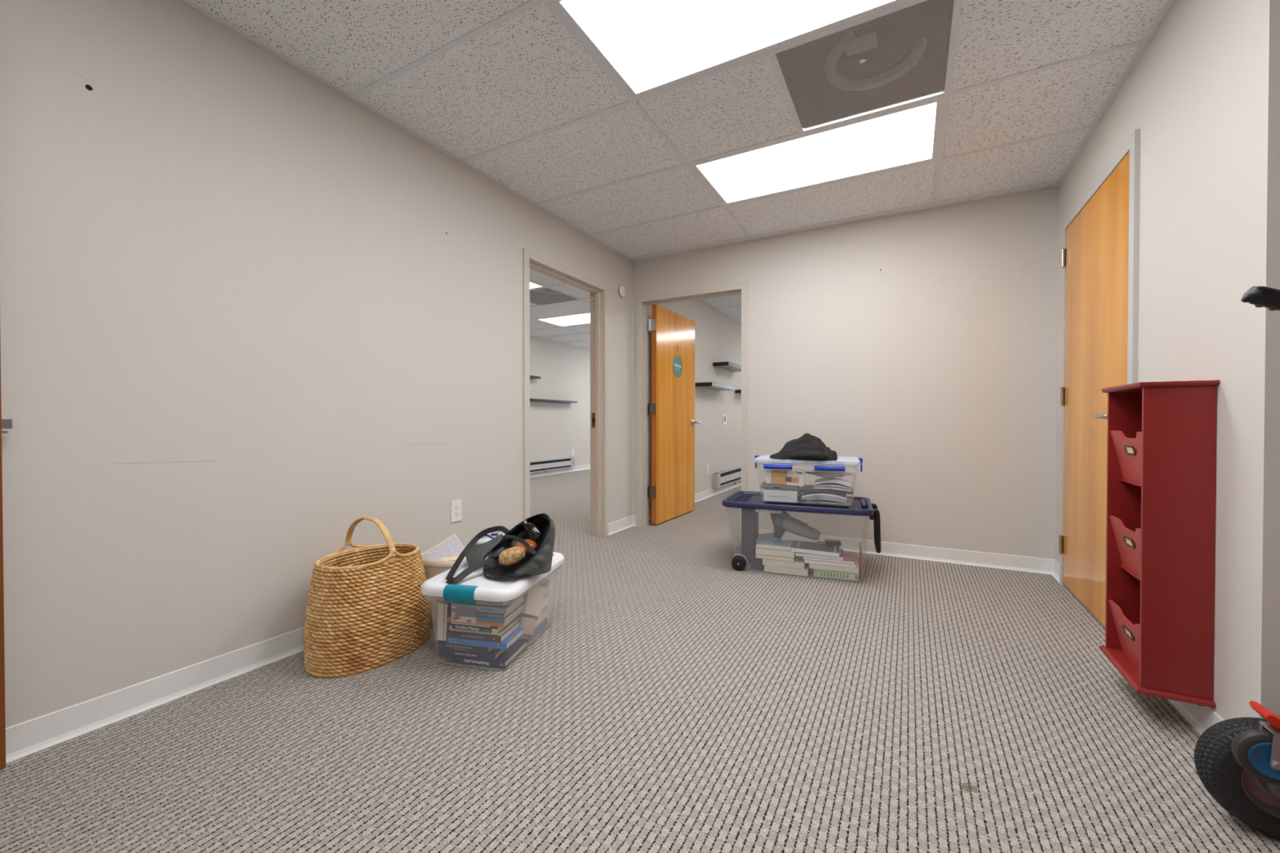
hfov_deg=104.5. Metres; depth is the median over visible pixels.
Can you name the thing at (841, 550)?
book
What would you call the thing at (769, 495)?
carton
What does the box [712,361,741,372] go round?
wall shelf
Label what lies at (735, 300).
ceiling
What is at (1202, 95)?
wall
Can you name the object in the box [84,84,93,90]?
nail
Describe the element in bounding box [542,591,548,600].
book
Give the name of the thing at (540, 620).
book
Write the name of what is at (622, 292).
thermostat
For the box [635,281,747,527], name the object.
door
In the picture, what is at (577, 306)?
ceiling
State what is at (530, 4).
grid
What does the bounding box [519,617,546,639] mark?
book
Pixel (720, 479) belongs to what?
baseboard heater
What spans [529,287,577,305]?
ceiling vent
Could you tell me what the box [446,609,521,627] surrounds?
book
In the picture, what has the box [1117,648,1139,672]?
shelf
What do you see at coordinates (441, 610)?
book
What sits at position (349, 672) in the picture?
base
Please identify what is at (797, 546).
book
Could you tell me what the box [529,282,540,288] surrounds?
diffuser
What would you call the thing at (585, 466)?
baseboard
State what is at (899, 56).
ceiling vent
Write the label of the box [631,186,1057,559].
wall
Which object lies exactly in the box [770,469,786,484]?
picture
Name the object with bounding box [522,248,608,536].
door frame
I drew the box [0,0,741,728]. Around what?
wall
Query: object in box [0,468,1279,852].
floor
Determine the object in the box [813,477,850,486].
sheaf
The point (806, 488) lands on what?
folder
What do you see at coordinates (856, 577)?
print
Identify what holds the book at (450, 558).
in the basket at (433, 568)
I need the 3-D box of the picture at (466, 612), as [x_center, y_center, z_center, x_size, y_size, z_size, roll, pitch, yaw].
[-0.667,0.702,1.873,0.104,0.034,0.001,0,1,13]
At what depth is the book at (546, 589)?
2.24 m
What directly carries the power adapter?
on the book at (797, 546)
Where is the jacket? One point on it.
(807, 446)
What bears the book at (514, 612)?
on the book at (449, 618)
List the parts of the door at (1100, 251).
lever handle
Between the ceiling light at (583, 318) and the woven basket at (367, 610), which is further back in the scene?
the ceiling light at (583, 318)
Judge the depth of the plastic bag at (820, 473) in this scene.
3.02 m
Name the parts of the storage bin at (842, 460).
lid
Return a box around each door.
[0,331,12,770]
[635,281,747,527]
[1058,128,1140,626]
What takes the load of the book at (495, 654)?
on the book at (507, 657)
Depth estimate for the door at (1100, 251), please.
2.33 m
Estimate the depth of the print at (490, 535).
2.15 m
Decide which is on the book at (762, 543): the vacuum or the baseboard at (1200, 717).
the vacuum
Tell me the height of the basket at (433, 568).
0.316 m
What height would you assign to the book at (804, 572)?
0.039 m
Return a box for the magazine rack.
[1098,380,1219,708]
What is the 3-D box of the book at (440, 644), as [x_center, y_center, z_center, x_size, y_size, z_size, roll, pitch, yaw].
[-0.656,0.841,1.964,0.218,0.023,0.172,0,1,13]
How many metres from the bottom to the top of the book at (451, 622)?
0.006 m
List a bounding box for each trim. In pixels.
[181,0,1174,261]
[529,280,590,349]
[698,299,741,324]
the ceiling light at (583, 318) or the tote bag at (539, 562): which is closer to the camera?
the tote bag at (539, 562)
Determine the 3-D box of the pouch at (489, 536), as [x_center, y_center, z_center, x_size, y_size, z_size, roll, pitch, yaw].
[-0.648,0.490,2.153,0.130,0.047,0.051,0,1,-9]
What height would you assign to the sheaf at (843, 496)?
0.030 m
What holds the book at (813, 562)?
on the book at (835, 568)
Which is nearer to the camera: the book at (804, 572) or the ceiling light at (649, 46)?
the ceiling light at (649, 46)
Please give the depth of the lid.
1.85 m
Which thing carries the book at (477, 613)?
on the book at (514, 612)
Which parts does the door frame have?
strike plate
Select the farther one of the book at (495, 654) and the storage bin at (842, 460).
the storage bin at (842, 460)
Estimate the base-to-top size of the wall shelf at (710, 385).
0.046 m
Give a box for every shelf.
[529,375,540,378]
[529,398,577,403]
[695,382,735,391]
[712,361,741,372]
[735,389,741,394]
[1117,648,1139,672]
[1118,564,1140,580]
[1119,479,1141,486]
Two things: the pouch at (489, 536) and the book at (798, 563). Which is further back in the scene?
the book at (798, 563)
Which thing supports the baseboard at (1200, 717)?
attached to the wall at (1202, 95)
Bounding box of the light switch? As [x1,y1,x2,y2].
[723,414,726,424]
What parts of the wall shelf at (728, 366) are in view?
underside panel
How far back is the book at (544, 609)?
2.16 m
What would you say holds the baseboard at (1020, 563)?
attached to the wall at (935, 368)
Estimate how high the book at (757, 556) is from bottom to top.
0.023 m
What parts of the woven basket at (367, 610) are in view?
handle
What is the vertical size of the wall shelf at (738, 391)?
0.046 m
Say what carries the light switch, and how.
attached to the wall at (242, 325)
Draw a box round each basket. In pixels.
[303,515,430,678]
[421,546,466,628]
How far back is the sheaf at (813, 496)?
2.92 m
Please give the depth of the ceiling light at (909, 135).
2.64 m
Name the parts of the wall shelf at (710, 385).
underside panel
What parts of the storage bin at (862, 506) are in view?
lid, pull handle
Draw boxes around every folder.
[800,484,853,494]
[859,542,862,578]
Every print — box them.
[484,533,497,538]
[820,571,857,579]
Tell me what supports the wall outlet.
attached to the wall at (242, 325)
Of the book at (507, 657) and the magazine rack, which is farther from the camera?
the book at (507, 657)
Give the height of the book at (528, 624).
0.098 m
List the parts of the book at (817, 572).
pale panel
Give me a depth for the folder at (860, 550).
2.89 m
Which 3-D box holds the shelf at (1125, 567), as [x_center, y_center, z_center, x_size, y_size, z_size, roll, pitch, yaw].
[1.673,0.491,1.595,0.117,0.006,0.287,0,1,29]
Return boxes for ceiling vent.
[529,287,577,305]
[775,0,954,131]
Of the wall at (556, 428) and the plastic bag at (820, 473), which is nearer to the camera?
the plastic bag at (820, 473)
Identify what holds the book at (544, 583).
on the book at (546, 589)
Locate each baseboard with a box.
[5,515,632,764]
[529,464,590,477]
[632,515,1054,574]
[648,480,741,519]
[1052,560,1224,735]
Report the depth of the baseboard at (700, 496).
6.17 m
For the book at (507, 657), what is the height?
0.023 m
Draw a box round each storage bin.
[721,490,880,582]
[753,454,862,506]
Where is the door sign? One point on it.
(677, 363)
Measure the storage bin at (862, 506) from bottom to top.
0.440 m
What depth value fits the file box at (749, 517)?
3.21 m
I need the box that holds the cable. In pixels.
[797,492,806,501]
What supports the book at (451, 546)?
in the basket at (433, 568)
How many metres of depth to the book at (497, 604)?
1.86 m
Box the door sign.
[672,343,682,377]
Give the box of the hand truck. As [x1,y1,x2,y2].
[1194,286,1279,839]
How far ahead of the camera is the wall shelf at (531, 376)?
8.08 m
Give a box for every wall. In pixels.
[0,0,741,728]
[529,335,590,466]
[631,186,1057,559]
[1054,0,1279,719]
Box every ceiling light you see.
[529,281,545,289]
[536,312,590,326]
[549,0,911,99]
[690,91,943,205]
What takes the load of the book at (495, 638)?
on the book at (514, 636)
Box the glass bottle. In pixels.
[521,520,544,542]
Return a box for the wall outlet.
[450,499,462,522]
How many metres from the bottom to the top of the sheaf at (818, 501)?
0.014 m
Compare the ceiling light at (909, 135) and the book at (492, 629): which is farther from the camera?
the ceiling light at (909, 135)
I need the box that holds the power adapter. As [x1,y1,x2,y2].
[817,539,840,546]
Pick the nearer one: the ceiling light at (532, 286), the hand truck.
the hand truck
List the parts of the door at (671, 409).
lever handle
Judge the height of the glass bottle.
0.089 m
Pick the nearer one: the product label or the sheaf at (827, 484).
the product label
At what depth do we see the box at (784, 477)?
2.99 m
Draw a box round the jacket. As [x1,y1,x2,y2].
[769,433,837,460]
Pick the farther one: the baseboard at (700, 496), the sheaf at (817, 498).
the baseboard at (700, 496)
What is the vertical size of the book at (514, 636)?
0.023 m
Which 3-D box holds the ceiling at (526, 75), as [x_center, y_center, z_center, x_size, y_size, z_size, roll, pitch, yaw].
[1.300,-1.438,1.130,5.500,0.016,4.386,0,1,29]
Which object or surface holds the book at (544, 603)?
on the book at (544, 609)
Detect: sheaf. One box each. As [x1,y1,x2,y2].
[797,496,848,506]
[801,492,846,499]
[801,495,846,502]
[801,497,846,503]
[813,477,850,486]
[813,482,850,488]
[813,486,851,491]
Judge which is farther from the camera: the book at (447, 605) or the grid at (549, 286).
the grid at (549, 286)
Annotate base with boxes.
[306,636,429,678]
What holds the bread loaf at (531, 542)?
in the tote bag at (539, 562)
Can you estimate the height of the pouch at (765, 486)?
0.026 m
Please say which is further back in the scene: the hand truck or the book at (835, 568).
the book at (835, 568)
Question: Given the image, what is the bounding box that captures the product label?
[451,606,475,623]
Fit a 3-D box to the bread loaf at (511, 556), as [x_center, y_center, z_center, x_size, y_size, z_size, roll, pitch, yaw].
[-0.513,0.520,1.986,0.107,0.076,0.082,0,1,-3]
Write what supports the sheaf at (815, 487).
on the folder at (806, 488)
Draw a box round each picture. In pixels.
[451,607,475,617]
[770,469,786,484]
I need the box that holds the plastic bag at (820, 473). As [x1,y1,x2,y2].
[804,469,853,477]
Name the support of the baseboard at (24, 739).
attached to the wall at (242, 325)
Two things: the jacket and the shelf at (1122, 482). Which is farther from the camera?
the jacket
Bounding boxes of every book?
[424,533,464,560]
[435,596,513,607]
[436,601,445,640]
[436,640,494,653]
[437,640,517,661]
[440,555,466,561]
[443,602,451,641]
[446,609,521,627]
[446,619,520,642]
[446,639,527,668]
[447,626,524,649]
[448,617,516,633]
[449,616,520,635]
[450,603,521,618]
[451,595,524,613]
[451,622,491,627]
[475,604,524,622]
[517,604,547,619]
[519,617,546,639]
[520,584,548,595]
[520,585,545,616]
[520,610,547,627]
[520,617,535,635]
[537,578,548,587]
[541,597,547,608]
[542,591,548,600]
[755,532,779,543]
[755,537,793,551]
[755,547,795,558]
[755,554,795,561]
[762,555,805,568]
[764,563,809,576]
[791,540,839,557]
[795,548,843,560]
[804,555,856,568]
[808,560,858,573]
[813,568,858,581]
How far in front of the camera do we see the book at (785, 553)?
3.01 m
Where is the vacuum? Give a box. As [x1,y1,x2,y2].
[769,510,820,539]
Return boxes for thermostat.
[618,285,626,297]
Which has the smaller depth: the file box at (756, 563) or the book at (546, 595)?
the book at (546, 595)
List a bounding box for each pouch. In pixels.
[475,533,505,545]
[760,480,799,490]
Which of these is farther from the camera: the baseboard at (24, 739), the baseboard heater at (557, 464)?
the baseboard heater at (557, 464)
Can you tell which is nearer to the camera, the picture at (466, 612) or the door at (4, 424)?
the door at (4, 424)
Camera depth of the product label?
1.87 m
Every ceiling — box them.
[190,0,1167,259]
[529,268,590,348]
[702,293,741,323]
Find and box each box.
[741,507,758,561]
[751,551,764,569]
[765,468,804,486]
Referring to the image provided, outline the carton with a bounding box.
[763,487,799,502]
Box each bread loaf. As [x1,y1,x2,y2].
[498,546,525,566]
[512,538,537,555]
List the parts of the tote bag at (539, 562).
panel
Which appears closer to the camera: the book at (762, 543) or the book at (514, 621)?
the book at (514, 621)
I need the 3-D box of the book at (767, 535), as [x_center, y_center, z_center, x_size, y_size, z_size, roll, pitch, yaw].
[0.857,0.736,3.294,0.150,0.056,0.171,0,1,22]
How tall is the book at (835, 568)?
0.028 m
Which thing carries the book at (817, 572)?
in the storage bin at (862, 506)
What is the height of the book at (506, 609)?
0.022 m
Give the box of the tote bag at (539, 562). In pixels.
[444,513,555,584]
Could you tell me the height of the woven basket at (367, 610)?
0.538 m
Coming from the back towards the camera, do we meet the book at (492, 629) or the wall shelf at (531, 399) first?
the wall shelf at (531, 399)
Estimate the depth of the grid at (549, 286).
6.51 m
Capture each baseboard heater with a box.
[529,457,574,472]
[712,466,741,488]
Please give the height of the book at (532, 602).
0.176 m
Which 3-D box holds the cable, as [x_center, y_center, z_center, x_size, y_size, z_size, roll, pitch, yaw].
[0.967,0.426,2.982,0.069,0.066,0.034,0,1,22]

